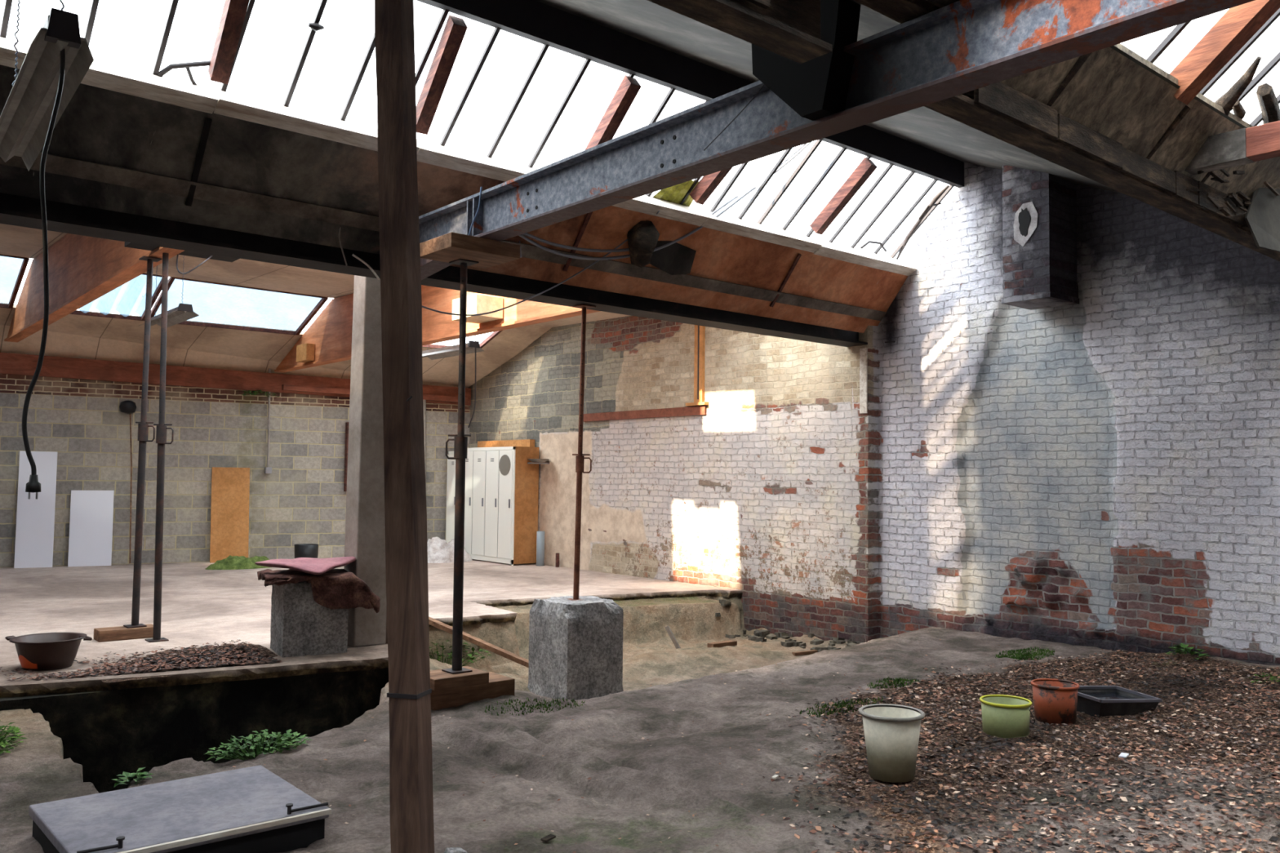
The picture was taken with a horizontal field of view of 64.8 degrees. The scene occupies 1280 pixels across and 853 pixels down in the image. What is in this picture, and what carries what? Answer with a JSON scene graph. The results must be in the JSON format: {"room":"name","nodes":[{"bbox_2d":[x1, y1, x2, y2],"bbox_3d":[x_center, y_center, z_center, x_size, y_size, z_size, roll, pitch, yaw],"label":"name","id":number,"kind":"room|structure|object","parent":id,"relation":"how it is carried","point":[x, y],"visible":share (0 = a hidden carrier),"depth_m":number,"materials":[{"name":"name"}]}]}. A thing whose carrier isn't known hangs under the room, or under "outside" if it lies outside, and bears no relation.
{"room":"abandoned warehouse","nodes":[
{"label":"abandoned warehouse","id":0,"kind":"room"},
{"bbox_2d":[0,667,388,793],"bbox_3d":[-4.598,2.501,6.504,6.450,1.420,0.327,3,-3,-32],"label":"pit","id":1,"kind":"structure","parent":0,"point":[110,733],"depth_m":7.19,"materials":[{"name":"soil"}]},
{"bbox_2d":[0,351,470,567],"bbox_3d":[-8.428,0.632,15.588,12.349,3.585,0.245,2,-3,-28],"label":"wall","id":2,"kind":"structure","parent":0,"point":[303,500],"depth_m":16.14,"materials":[{"name":"concrete"}]},
{"bbox_2d":[0,352,39,376],"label":"wall plate","id":3,"kind":"object","parent":2,"relation":"attached to","point":[20,364],"depth_m":14.99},
{"bbox_2d":[39,355,142,383],"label":"wall plate","id":4,"kind":"object","parent":2,"relation":"attached to","point":[52,366],"depth_m":15.44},
{"bbox_2d":[119,400,136,563],"bbox_3d":[-7.968,0.853,15.597,0.240,2.516,0.240,3,-4,-40],"label":"wall lamp","id":5,"kind":"object","parent":2,"relation":"attached to","point":[126,406],"depth_m":15.59,"materials":[{"name":"black metal"}]},
{"bbox_2d":[165,364,350,397],"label":"wall plate","id":6,"kind":"object","parent":2,"relation":"attached to","point":[178,375],"depth_m":16.56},
{"bbox_2d":[264,368,271,473],"bbox_3d":[-6.120,-0.093,16.652,0.100,1.734,0.060,3,-4,-40],"label":"conduit","id":7,"kind":"object","parent":2,"relation":"attached to","point":[267,469],"visible":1,"depth_m":16.62,"materials":[{"name":"metal"}]},
{"bbox_2d":[343,422,349,491],"bbox_3d":[-4.844,0.522,17.263,0.405,1.178,0.078,2,-3,-28],"label":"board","id":8,"kind":"object","parent":2,"relation":"attached to","point":[346,423],"visible":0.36,"depth_m":17.16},
{"bbox_2d":[422,384,457,404],"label":"wall plate","id":9,"kind":"object","parent":2,"relation":"attached to","point":[431,393],"depth_m":18.00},
{"bbox_2d":[0,223,631,387],"bbox_3d":[-5.421,-1.782,12.459,12.400,1.554,11.309,3,-4,-40],"label":"ceiling","id":10,"kind":"structure","parent":0,"point":[73,335],"depth_m":15.44,"materials":[{"name":"wood"}]},
{"bbox_2d":[0,253,29,308],"bbox_3d":[-10.768,-2.187,12.830,5.307,0.833,1.304,2,-3,-23],"label":"window","id":11,"kind":"structure","parent":10,"relation":"attached to","point":[12,268],"depth_m":13.75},
{"bbox_2d":[4,233,183,342],"bbox_3d":[-6.093,-1.858,11.110,0.170,0.918,9.790,3,-4,-40],"label":"roof beam","id":12,"kind":"structure","parent":10,"relation":"attached to","point":[82,269],"depth_m":11.40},
{"bbox_2d":[69,273,162,320],"bbox_3d":[-7.718,-1.944,14.219,1.931,0.667,1.205,2,-3,-25],"label":"window","id":13,"kind":"structure","parent":10,"relation":"attached to","point":[129,298],"depth_m":14.55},
{"bbox_2d":[139,255,199,327],"bbox_3d":[-5.982,-1.767,12.800,0.320,0.862,1.512,3,-4,-40],"label":"fitting","id":14,"kind":"object","parent":10,"relation":"hanging from","point":[184,312],"visible":0.88,"depth_m":12.57,"materials":[{"name":"metal"}]},
{"bbox_2d":[151,276,328,335],"bbox_3d":[-5.982,-1.787,14.991,2.440,0.610,1.170,2,-3,-25],"label":"window","id":15,"kind":"structure","parent":10,"relation":"attached to","point":[214,302],"depth_m":15.05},
{"bbox_2d":[274,284,599,372],"bbox_3d":[-3.030,-1.509,13.230,0.170,0.927,9.101,3,-4,-40],"label":"roof beam","id":16,"kind":"structure","parent":10,"relation":"attached to","point":[331,332],"depth_m":12.67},
{"bbox_2d":[296,342,315,362],"bbox_3d":[-5.156,-1.133,15.530,0.130,0.260,0.400,3,-4,-40],"label":"wooden box","id":17,"kind":"object","parent":16,"relation":"attached to","point":[304,352],"visible":1,"depth_m":15.41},
{"bbox_2d":[452,293,502,324],"bbox_3d":[-1.846,-1.333,11.439,0.350,0.240,0.530,3,-4,-40],"label":"wooden box","id":18,"kind":"object","parent":16,"relation":"attached to","point":[477,304],"visible":0.8,"depth_m":11.26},
{"bbox_2d":[422,338,484,359],"bbox_3d":[-2.768,-1.441,14.520,0.320,0.818,1.512,3,-4,-40],"label":"fitting","id":19,"kind":"object","parent":10,"relation":"hanging from","point":[453,350],"visible":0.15,"depth_m":14.45,"materials":[{"name":"metal"}]},
{"bbox_2d":[422,330,502,348],"bbox_3d":[-3.657,-1.604,16.024,3.028,0.584,1.122,2,-3,-25],"label":"window","id":20,"kind":"structure","parent":10,"relation":"attached to","point":[483,339],"depth_m":16.66,"materials":[{"name":"clear glass"}]},
{"bbox_2d":[0,559,742,697],"bbox_3d":[-5.637,2.031,12.229,12.109,0.085,11.381,3,-4,-40],"label":"floor","id":21,"kind":"structure","parent":0,"point":[200,606],"depth_m":10.85,"materials":[{"name":"concrete"}]},
{"bbox_2d":[13,451,57,568],"bbox_3d":[-8.980,1.229,14.984,0.486,1.720,0.179,2,-3,-28],"label":"leaning board","id":22,"kind":"object","parent":21,"relation":"on","point":[35,517],"visible":1,"depth_m":14.97,"materials":[{"name":"white plastic"}]},
{"bbox_2d":[4,631,92,671],"bbox_3d":[-4.323,1.647,7.362,0.490,0.219,0.490,3,-4,-40],"label":"tub","id":23,"kind":"object","parent":21,"relation":"on","point":[45,651],"visible":0.99,"depth_m":7.24,"materials":[{"name":"brown plastic"}]},
{"bbox_2d":[67,490,114,566],"bbox_3d":[-8.339,1.543,15.313,0.577,1.140,0.179,2,-3,-28],"label":"leaning board","id":24,"kind":"object","parent":21,"relation":"on","point":[91,512],"visible":1,"depth_m":15.30,"materials":[{"name":"white plastic"}]},
{"bbox_2d":[93,623,153,642],"bbox_3d":[-4.422,1.775,8.668,0.460,0.093,0.200,3,-4,-40],"label":"block","id":25,"kind":"object","parent":21,"relation":"on","point":[119,633],"visible":0.76,"depth_m":8.58,"materials":[{"name":"brown wood"}]},
{"bbox_2d":[123,256,161,628],"bbox_3d":[-4.343,0.124,8.802,0.165,3.216,0.151,3,-4,-40],"label":"prop","id":26,"kind":"object","parent":25,"relation":"on","point":[143,426],"visible":1,"depth_m":8.77,"materials":[{"name":"black"}]},
{"bbox_2d":[0,640,282,681],"bbox_3d":[-3.858,1.743,7.775,1.872,0.078,1.415,2,-3,-29],"label":"gravel pile","id":27,"kind":"object","parent":21,"relation":"on","point":[134,667],"visible":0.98,"depth_m":7.50,"materials":[{"name":"brown"}]},
{"bbox_2d":[145,253,173,642],"bbox_3d":[-4.103,0.148,8.638,0.190,3.347,0.151,3,-4,-40],"label":"prop","id":28,"kind":"object","parent":21,"relation":"on","point":[161,429],"visible":0.94,"depth_m":8.61,"materials":[{"name":"black"}]},
{"bbox_2d":[124,241,239,262],"bbox_3d":[-3.985,-1.541,8.809,0.900,0.044,0.240,3,-4,-40],"label":"board","id":29,"kind":"object","parent":28,"relation":"on","point":[131,245],"visible":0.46,"depth_m":8.86,"materials":[{"name":"wood"}]},
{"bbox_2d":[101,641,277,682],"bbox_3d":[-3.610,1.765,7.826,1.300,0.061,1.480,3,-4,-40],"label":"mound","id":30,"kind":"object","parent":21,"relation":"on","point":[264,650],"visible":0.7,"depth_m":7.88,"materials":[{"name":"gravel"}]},
{"bbox_2d":[209,466,249,563],"bbox_3d":[-6.609,1.420,16.247,0.572,1.520,0.179,2,-3,-28],"label":"leaning board","id":31,"kind":"object","parent":21,"relation":"on","point":[230,486],"visible":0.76,"depth_m":16.24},
{"bbox_2d":[205,555,270,569],"bbox_3d":[-6.026,2.047,15.287,1.100,0.205,0.600,3,-4,-40],"label":"plant","id":32,"kind":"object","parent":21,"relation":"on","point":[231,562],"visible":0.8,"depth_m":15.07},
{"bbox_2d":[294,543,318,558],"bbox_3d":[-5.207,2.006,15.720,0.360,0.330,0.360,3,-4,-40],"label":"bin","id":33,"kind":"object","parent":21,"relation":"on","point":[301,550],"visible":0.57,"depth_m":15.58,"materials":[{"name":"metal"}]},
{"bbox_2d":[270,581,348,657],"bbox_3d":[-2.689,1.532,8.193,0.510,0.574,0.489,2,-3,-31],"label":"concrete block","id":34,"kind":"object","parent":21,"relation":"on","point":[300,626],"visible":0.73,"depth_m":7.97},
{"bbox_2d":[257,568,380,613],"bbox_3d":[-2.625,1.339,8.224,0.896,0.339,0.723,2,-3,-26],"label":"cloth","id":35,"kind":"object","parent":34,"relation":"on","point":[335,588],"visible":0.94,"depth_m":8.00,"materials":[{"name":"brown fabric"}]},
{"bbox_2d":[254,556,356,574],"bbox_3d":[-2.693,1.122,8.208,0.580,0.098,0.680,0,-3,12],"label":"cushion","id":36,"kind":"object","parent":35,"relation":"on","point":[307,565],"visible":0.99,"depth_m":8.04,"materials":[{"name":"pink fabric"}]},
{"bbox_2d":[343,275,387,647],"bbox_3d":[-2.308,0.041,8.629,0.320,3.600,0.260,3,-4,-40],"label":"concrete column","id":37,"kind":"structure","parent":21,"relation":"on","point":[365,524],"depth_m":8.50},
{"bbox_2d":[426,537,472,563],"bbox_3d":[-3.273,2.052,16.867,1.000,0.418,0.680,3,-4,-40],"label":"plastic bag","id":38,"kind":"object","parent":21,"relation":"on","point":[439,551],"visible":0.62,"depth_m":16.62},
{"bbox_2d":[445,451,455,542],"bbox_3d":[-3.116,1.371,17.829,0.504,1.860,0.421,3,-4,-40],"label":"tall cabinet","id":39,"kind":"object","parent":21,"relation":"on","point":[451,480],"visible":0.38,"depth_m":17.73,"materials":[{"name":"beige metal"}]},
{"bbox_2d":[428,616,528,667],"bbox_3d":[-1.667,2.081,9.889,1.356,0.550,0.100,0,-3,8],"label":"plank","id":40,"kind":"object","parent":21,"relation":"on","point":[433,622],"visible":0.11,"depth_m":9.83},
{"bbox_2d":[463,446,539,565],"bbox_3d":[-2.413,1.312,16.998,0.504,1.910,1.721,3,-4,-40],"label":"tall cabinet","id":41,"kind":"object","parent":21,"relation":"on","point":[501,496],"visible":0.87,"depth_m":16.48,"materials":[{"name":"beige metal"}]},
{"bbox_2d":[498,454,511,475],"bbox_3d":[-2.203,0.629,16.425,0.004,0.340,0.340,3,-4,-40],"label":"grille","id":42,"kind":"object","parent":41,"relation":"attached to","point":[504,460],"depth_m":16.42,"materials":[{"name":"grey"}]},
{"bbox_2d":[477,439,534,447],"bbox_3d":[-2.309,0.302,17.253,0.100,0.125,1.650,3,-4,-40],"label":"wooden board","id":43,"kind":"object","parent":41,"relation":"on","point":[526,442],"visible":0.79,"depth_m":17.10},
{"bbox_2d":[536,531,544,566],"bbox_3d":[-1.598,1.961,16.193,0.130,0.550,0.130,3,-4,-40],"label":"drain pipe","id":44,"kind":"object","parent":21,"relation":"on","point":[540,535],"visible":1,"depth_m":16.14,"materials":[{"name":"grey plastic"}]},
{"bbox_2d":[0,64,908,333],"bbox_3d":[-1.706,-1.667,7.728,12.000,0.675,0.500,3,-4,-40],"label":"ceiling","id":45,"kind":"structure","parent":0,"point":[97,125],"depth_m":7.22,"materials":[{"name":"wood"}]},
{"bbox_2d":[185,117,212,206],"bbox_3d":[-2.915,-1.740,6.652,0.035,0.500,0.406,3,-4,-40],"label":"batten","id":46,"kind":"object","parent":45,"relation":"attached to","point":[207,123],"visible":1,"depth_m":6.63,"materials":[{"name":"metal"}]},
{"bbox_2d":[0,0,956,275],"bbox_3d":[-1.397,-2.417,7.410,12.000,0.919,0.931,3,-4,-40],"label":"window","id":47,"kind":"structure","parent":45,"relation":"attached to","point":[511,106],"depth_m":7.37,"materials":[{"name":"clear glass"}]},
{"bbox_2d":[156,60,210,76],"bbox_3d":[-2.937,-2.281,6.464,0.394,0.195,0.088,1,-3,-9],"label":"twig","id":48,"kind":"object","parent":47,"relation":"on","point":[197,64],"visible":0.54,"depth_m":6.44,"materials":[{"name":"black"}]},
{"bbox_2d":[422,210,659,315],"bbox_3d":[-0.842,-1.393,8.475,2.201,1.075,0.318,2,-3,-28],"label":"cable","id":49,"kind":"object","parent":47,"relation":"hanging from","point":[623,242],"visible":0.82,"depth_m":8.44,"materials":[{"name":"grey plastic"}]},
{"bbox_2d":[518,142,811,260],"bbox_3d":[0.269,-2.108,9.068,2.984,1.406,0.304,2,-3,-26],"label":"cable","id":50,"kind":"object","parent":47,"relation":"hanging from","point":[522,236],"visible":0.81,"depth_m":9.10,"materials":[{"name":"grey plastic"}]},
{"bbox_2d":[523,143,806,252],"bbox_3d":[0.261,-2.137,9.105,2.951,1.322,0.380,2,-3,-26],"label":"cable","id":51,"kind":"object","parent":47,"relation":"hanging from","point":[535,237],"visible":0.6,"depth_m":8.79,"materials":[{"name":"grey plastic"}]},
{"bbox_2d":[652,180,698,206],"bbox_3d":[0.337,-2.147,9.185,0.482,0.235,0.253,3,-4,-40],"label":"sheet","id":52,"kind":"object","parent":47,"relation":"on","point":[676,193],"visible":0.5,"depth_m":9.19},
{"bbox_2d":[896,185,949,259],"bbox_3d":[3.086,-2.245,11.162,0.111,0.688,0.832,2,-3,-28],"label":"twig","id":53,"kind":"object","parent":47,"relation":"on","point":[935,197],"visible":0.81,"depth_m":11.10,"materials":[{"name":"black"}]},
{"bbox_2d":[562,211,592,271],"bbox_3d":[-0.530,-1.610,8.659,0.035,0.500,0.406,3,-4,-40],"label":"batten","id":54,"kind":"object","parent":45,"relation":"attached to","point":[588,216],"visible":0.64,"depth_m":8.64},
{"bbox_2d":[626,220,659,267],"bbox_3d":[0.018,-1.635,8.987,0.298,0.440,0.285,2,-3,-29],"label":"insulation wad","id":55,"kind":"object","parent":45,"relation":"attached to","point":[643,237],"visible":0.84,"depth_m":8.89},
{"bbox_2d":[649,240,696,275],"bbox_3d":[0.261,-1.569,9.296,0.621,0.310,0.124,3,-4,-40],"label":"sheet","id":56,"kind":"object","parent":45,"relation":"hanging from","point":[676,259],"visible":0.7,"depth_m":9.33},
{"bbox_2d":[0,595,1279,852],"bbox_3d":[0.360,2.418,5.100,12.116,1.356,13.678,3,-4,-40],"label":"ground","id":57,"kind":"structure","parent":0,"point":[633,776],"depth_m":5.64,"materials":[{"name":"concrete"}]},
{"bbox_2d":[0,720,27,754],"bbox_3d":[-3.793,1.790,5.831,0.393,0.116,0.896,3,-4,-40],"label":"weed","id":58,"kind":"object","parent":57,"relation":"on","point":[12,730],"visible":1,"depth_m":5.80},
{"bbox_2d":[113,767,153,786],"bbox_3d":[-2.614,1.803,5.187,0.191,0.067,0.191,3,-4,-40],"label":"plant","id":59,"kind":"object","parent":57,"relation":"on","point":[142,775],"visible":1,"depth_m":5.18,"materials":[{"name":"green plant"}]},
{"bbox_2d":[28,765,331,852],"bbox_3d":[-2.010,1.748,4.400,1.012,0.250,0.858,3,-4,-40],"label":"hatch cover","id":60,"kind":"object","parent":57,"relation":"on","point":[252,809],"visible":1,"depth_m":4.31,"materials":[{"name":"grey"}]},
{"bbox_2d":[204,728,311,761],"bbox_3d":[-2.155,1.798,5.699,0.584,0.145,0.332,3,-4,-40],"label":"plant","id":61,"kind":"object","parent":57,"relation":"on","point":[284,744],"visible":0.94,"depth_m":5.69,"materials":[{"name":"green plant"}]},
{"bbox_2d":[374,0,434,852],"bbox_3d":[-0.970,-0.222,4.120,0.178,4.066,0.554,3,-4,-40],"label":"timber post","id":62,"kind":"object","parent":57,"relation":"on","point":[411,763],"visible":1,"depth_m":4.04,"materials":[{"name":"brown"}]},
{"bbox_2d":[429,639,493,666],"bbox_3d":[-1.972,2.264,10.039,1.075,0.275,0.522,3,-4,-40],"label":"weed","id":63,"kind":"object","parent":57,"relation":"on","point":[473,649],"visible":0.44,"depth_m":10.04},
{"bbox_2d":[430,671,515,710],"bbox_3d":[-1.277,1.838,6.938,0.770,0.161,0.330,3,-4,-40],"label":"block","id":64,"kind":"object","parent":57,"relation":"on","point":[499,685],"visible":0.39,"depth_m":6.85,"materials":[{"name":"brown wood"}]},
{"bbox_2d":[430,666,488,690],"bbox_3d":[-1.288,1.716,6.874,0.420,0.074,0.300,3,-4,-40],"label":"block","id":65,"kind":"object","parent":64,"relation":"on","point":[439,679],"visible":0.74,"depth_m":6.78,"materials":[{"name":"brown wood"}]},
{"bbox_2d":[441,258,478,674],"bbox_3d":[-1.248,0.262,6.995,0.154,2.841,0.170,3,-4,-40],"label":"prop","id":66,"kind":"object","parent":65,"relation":"on","point":[460,441],"visible":1,"depth_m":6.96,"materials":[{"name":"black"}]},
{"bbox_2d":[419,231,519,268],"bbox_3d":[-1.181,-1.212,6.967,0.540,0.098,0.460,3,-4,-40],"label":"block","id":67,"kind":"object","parent":66,"relation":"on","point":[450,246],"visible":0.8,"depth_m":6.84,"materials":[{"name":"brown wood"}]},
{"bbox_2d":[484,697,585,715],"bbox_3d":[-0.711,1.893,6.852,0.796,0.082,0.310,3,-4,-40],"label":"moss patch","id":68,"kind":"object","parent":57,"relation":"on","point":[553,700],"visible":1,"depth_m":6.84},
{"bbox_2d":[527,595,623,700],"bbox_3d":[-0.573,1.975,8.992,0.636,0.861,0.636,3,-4,-39],"label":"concrete block","id":69,"kind":"object","parent":57,"relation":"on","point":[575,647],"visible":0.87,"depth_m":8.78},
{"bbox_2d":[568,304,595,600],"bbox_3d":[-0.541,0.231,9.105,0.180,2.660,0.170,3,-4,-40],"label":"prop","id":70,"kind":"object","parent":69,"relation":"on","point":[580,457],"visible":1,"depth_m":9.08,"materials":[{"name":"black"}]},
{"bbox_2d":[232,631,1066,852],"bbox_3d":[1.371,2.149,6.633,7.595,0.567,5.505,3,-4,-40],"label":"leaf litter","id":71,"kind":"object","parent":57,"relation":"on","point":[642,738],"visible":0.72,"depth_m":5.69,"materials":[{"name":"brown"}]},
{"bbox_2d":[715,599,861,652],"bbox_3d":[1.819,2.359,11.879,0.833,0.507,1.961,3,-4,-40],"label":"rubble","id":72,"kind":"object","parent":57,"relation":"on","point":[763,633],"visible":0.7,"depth_m":11.85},
{"bbox_2d":[799,696,883,717],"bbox_3d":[1.387,1.916,6.921,0.792,0.052,0.272,3,-4,-40],"label":"moss patch","id":73,"kind":"object","parent":57,"relation":"on","point":[854,703],"visible":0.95,"depth_m":6.89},
{"bbox_2d":[858,703,924,782],"bbox_3d":[1.367,1.715,5.457,0.367,0.349,0.352,3,-4,-40],"label":"plant pot","id":74,"kind":"object","parent":57,"relation":"on","point":[891,731],"visible":1,"depth_m":5.34,"materials":[{"name":"plastic"}]},
{"bbox_2d":[866,677,918,688],"bbox_3d":[1.959,1.976,7.789,0.590,0.055,0.246,3,-4,-40],"label":"moss patch","id":75,"kind":"object","parent":57,"relation":"on","point":[897,679],"visible":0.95,"depth_m":7.77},
{"bbox_2d":[979,694,1035,737],"bbox_3d":[2.307,1.826,6.344,0.315,0.209,0.321,3,-4,-40],"label":"bucket","id":76,"kind":"object","parent":57,"relation":"on","point":[1003,716],"visible":1,"depth_m":6.24,"materials":[{"name":"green plastic"}]},
{"bbox_2d":[762,648,1279,852],"bbox_3d":[3.054,1.893,6.125,6.333,0.144,4.375,3,-4,-40],"label":"gravel","id":77,"kind":"object","parent":57,"relation":"on","point":[929,827],"visible":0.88,"depth_m":5.56,"materials":[{"name":"brown"}]},
{"bbox_2d":[995,646,1054,660],"bbox_3d":[3.501,2.066,9.154,0.773,0.068,0.410,3,-4,-40],"label":"moss patch","id":78,"kind":"object","parent":57,"relation":"on","point":[1027,649],"visible":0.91,"depth_m":9.16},
{"bbox_2d":[1030,678,1079,725],"bbox_3d":[2.821,1.874,6.847,0.310,0.259,0.310,3,-4,-40],"label":"plant pot","id":79,"kind":"object","parent":57,"relation":"on","point":[1055,700],"visible":0.98,"depth_m":6.74,"materials":[{"name":"plastic"}]},
{"bbox_2d":[1076,685,1162,716],"bbox_3d":[3.301,1.949,7.092,0.601,0.213,0.400,2,-3,-24],"label":"trough","id":80,"kind":"object","parent":57,"relation":"on","point":[1101,700],"visible":0.8,"depth_m":6.97,"materials":[{"name":"black plastic"}]},
{"bbox_2d":[535,0,1122,193],"bbox_3d":[0.069,-2.481,5.751,12.100,1.500,3.500,3,-4,-40],"label":"ceiling panel","id":81,"kind":"object","parent":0,"point":[645,20],"visible":0.25,"depth_m":7.69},
{"bbox_2d":[0,0,93,170],"bbox_3d":[-2.121,-1.988,3.566,0.164,1.875,1.394,3,-5,-38],"label":"fitting","id":82,"kind":"object","parent":81,"relation":"hanging from","point":[25,116],"visible":1,"depth_m":3.33,"materials":[{"name":"metal"}]},
{"bbox_2d":[22,48,65,499],"bbox_3d":[-1.766,-0.480,2.980,0.040,1.387,0.065,-1,-3,22],"label":"power cable","id":83,"kind":"object","parent":82,"relation":"hanging from","point":[33,486],"visible":0.96,"depth_m":2.98,"materials":[{"name":"black rubber"}]},
{"bbox_2d":[468,162,1279,665],"bbox_3d":[3.072,-0.066,11.212,0.246,5.700,19.160,3,-4,-41],"label":"wall","id":84,"kind":"structure","parent":0,"point":[1102,471],"depth_m":10.78,"materials":[{"name":"brick"}]},
{"bbox_2d":[583,405,706,422],"bbox_3d":[-0.002,-0.177,14.637,0.031,0.120,2.750,3,-4,-40],"label":"board","id":85,"kind":"object","parent":84,"relation":"attached to","point":[700,410],"visible":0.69,"depth_m":14.49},
{"bbox_2d":[693,324,705,402],"bbox_3d":[0.811,-1.046,13.716,0.046,1.440,0.160,3,-4,-40],"label":"batten","id":86,"kind":"object","parent":84,"relation":"attached to","point":[702,329],"depth_m":13.67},
{"bbox_2d":[859,347,867,413],"bbox_3d":[2.576,-0.527,11.610,0.016,0.750,0.100,3,-4,-40],"label":"flashing","id":87,"kind":"object","parent":84,"relation":"attached to","point":[863,352],"visible":1,"depth_m":11.60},
{"bbox_2d":[1000,164,1079,310],"bbox_3d":[3.942,-1.975,9.946,0.578,1.535,0.505,3,-4,-40],"label":"chimney stack","id":88,"kind":"object","parent":84,"relation":"attached to","point":[1039,209],"visible":0.96,"depth_m":9.76,"materials":[{"name":"paint"}]},
{"bbox_3d":[-6.904,-0.425,4.343,0.200,5.990,21.909,3,-4,-40],"label":"wall","id":89,"kind":"structure","parent":0,"visible":0},
{"bbox_2d":[0,152,886,346],"bbox_3d":[-1.888,-1.377,7.903,11.970,0.390,0.460,3,-4,-40],"label":"beam","id":90,"kind":"structure","parent":89,"relation":"attached to","point":[15,210],"depth_m":7.49,"materials":[{"name":"metal"}]},
{"bbox_2d":[418,0,1254,243],"bbox_3d":[1.371,-1.536,3.996,0.170,0.305,10.040,3,-4,-40],"label":"tie beam","id":91,"kind":"structure","parent":90,"relation":"attached to","point":[961,46],"depth_m":4.47,"materials":[{"name":"metal"}]},
{"bbox_2d":[420,257,453,279],"bbox_3d":[-1.607,-1.169,7.509,0.170,0.120,0.790,3,-4,-40],"label":"bracket","id":92,"kind":"object","parent":91,"relation":"attached to","point":[428,268],"visible":0.21,"depth_m":7.39,"materials":[{"name":"grey paint"}]},
{"bbox_2d":[751,0,860,120],"bbox_3d":[0.756,-1.717,4.611,0.148,0.665,0.560,3,-4,-40],"label":"bracket","id":93,"kind":"object","parent":91,"relation":"attached to","point":[816,88],"visible":0.62,"depth_m":4.47,"materials":[{"name":"black metal"}]},
{"bbox_2d":[416,0,964,187],"bbox_3d":[-1.094,-2.997,7.088,12.000,0.300,0.070,3,-4,-40],"label":"ridge purlin","id":94,"kind":"object","parent":89,"relation":"attached to","point":[534,20],"visible":0.86,"depth_m":7.98,"materials":[{"name":"black"}]},
{"bbox_2d":[208,0,249,84],"bbox_3d":[-2.539,-2.561,6.289,0.105,0.660,0.740,3,-4,-37],"label":"rafter","id":95,"kind":"object","parent":94,"relation":"attached to","point":[233,12],"visible":1,"depth_m":6.34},
{"bbox_2d":[416,14,467,134],"bbox_3d":[-1.446,-2.501,7.209,0.105,0.660,0.741,3,-4,-35],"label":"rafter","id":96,"kind":"object","parent":94,"relation":"attached to","point":[455,28],"visible":0.86,"depth_m":7.14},
{"bbox_2d":[584,75,641,150],"bbox_3d":[-0.261,-2.437,8.207,0.105,0.660,0.739,3,-4,-38],"label":"rafter","id":97,"kind":"object","parent":94,"relation":"attached to","point":[628,90],"visible":0.64,"depth_m":8.08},
{"bbox_2d":[689,167,732,204],"bbox_3d":[0.770,-2.381,9.075,0.745,0.661,0.105,-2,-4,41],"label":"rafter","id":98,"kind":"object","parent":94,"relation":"attached to","point":[706,186],"visible":0.36,"depth_m":9.16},
{"bbox_2d":[809,156,877,235],"bbox_3d":[2.043,-2.312,10.147,0.105,0.660,0.740,4,-4,-44],"label":"rafter","id":99,"kind":"object","parent":94,"relation":"attached to","point":[866,167],"visible":1,"depth_m":10.10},
{"bbox_2d":[647,0,1279,261],"bbox_3d":[1.297,-1.569,4.155,12.000,0.475,0.375,3,-4,-40],"label":"beam","id":100,"kind":"structure","parent":89,"relation":"attached to","point":[790,29],"depth_m":4.56,"materials":[{"name":"wood"}]},
{"bbox_2d":[1000,43,1279,208],"bbox_3d":[3.693,-1.550,6.094,6.040,0.340,0.230,3,-4,-40],"label":"boards","id":101,"kind":"object","parent":100,"relation":"attached to","point":[1111,95],"visible":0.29,"depth_m":5.09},
{"bbox_2d":[1046,52,1092,106],"bbox_3d":[1.969,-1.598,4.657,0.234,0.255,0.032,-2,-4,42],"label":"strip","id":102,"kind":"object","parent":101,"relation":"attached to","point":[1082,59],"visible":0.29,"depth_m":4.64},
{"bbox_2d":[1146,105,1191,159],"bbox_3d":[2.794,-1.553,5.352,0.234,0.255,0.032,-2,-4,42],"label":"strip","id":103,"kind":"object","parent":101,"relation":"attached to","point":[1184,112],"visible":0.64,"depth_m":5.33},
{"bbox_2d":[1244,187,1279,253],"bbox_3d":[3.975,-1.534,6.341,0.758,0.929,0.163,3,-4,-40],"label":"sheet","id":104,"kind":"object","parent":101,"relation":"hanging from","point":[1262,218],"visible":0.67,"depth_m":6.22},
{"bbox_2d":[1109,8,1279,128],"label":"window","id":105,"kind":"structure","parent":100,"relation":"attached to","point":[1166,48],"depth_m":5.32,"materials":[{"name":"clear glass"}]},
{"bbox_2d":[1168,0,1279,105],"bbox_3d":[3.163,-2.243,4.811,0.130,1.099,1.274,3,-4,-40],"label":"rafter","id":106,"kind":"object","parent":105,"relation":"attached to","point":[1237,25],"visible":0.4,"depth_m":5.04,"materials":[{"name":"orange wood"}]},
{"bbox_2d":[1214,56,1261,115],"bbox_3d":[3.259,-1.825,5.598,0.193,0.273,0.472,0,-3,12],"label":"stem","id":107,"kind":"object","parent":105,"relation":"on","point":[1230,97],"visible":0.62,"depth_m":5.49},
{"bbox_2d":[1256,83,1279,124],"bbox_3d":[3.626,-1.823,5.805,0.097,0.169,0.483,-2,-4,37],"label":"stem","id":108,"kind":"object","parent":105,"relation":"on","point":[1267,99],"visible":0.77,"depth_m":5.71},
{"bbox_2d":[1184,120,1279,174],"bbox_3d":[4.781,-1.602,3.748,0.124,0.164,5.260,3,-4,-40],"label":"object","id":109,"kind":"structure","parent":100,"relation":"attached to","point":[1242,146],"depth_m":5.48,"materials":[{"name":"brown wood"}]},
{"bbox_2d":[1186,168,1279,235],"bbox_3d":[4.011,-1.336,6.392,2.393,0.330,0.174,3,-4,-40],"label":"debris","id":110,"kind":"object","parent":100,"relation":"hanging from","point":[1246,202],"visible":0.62,"depth_m":6.00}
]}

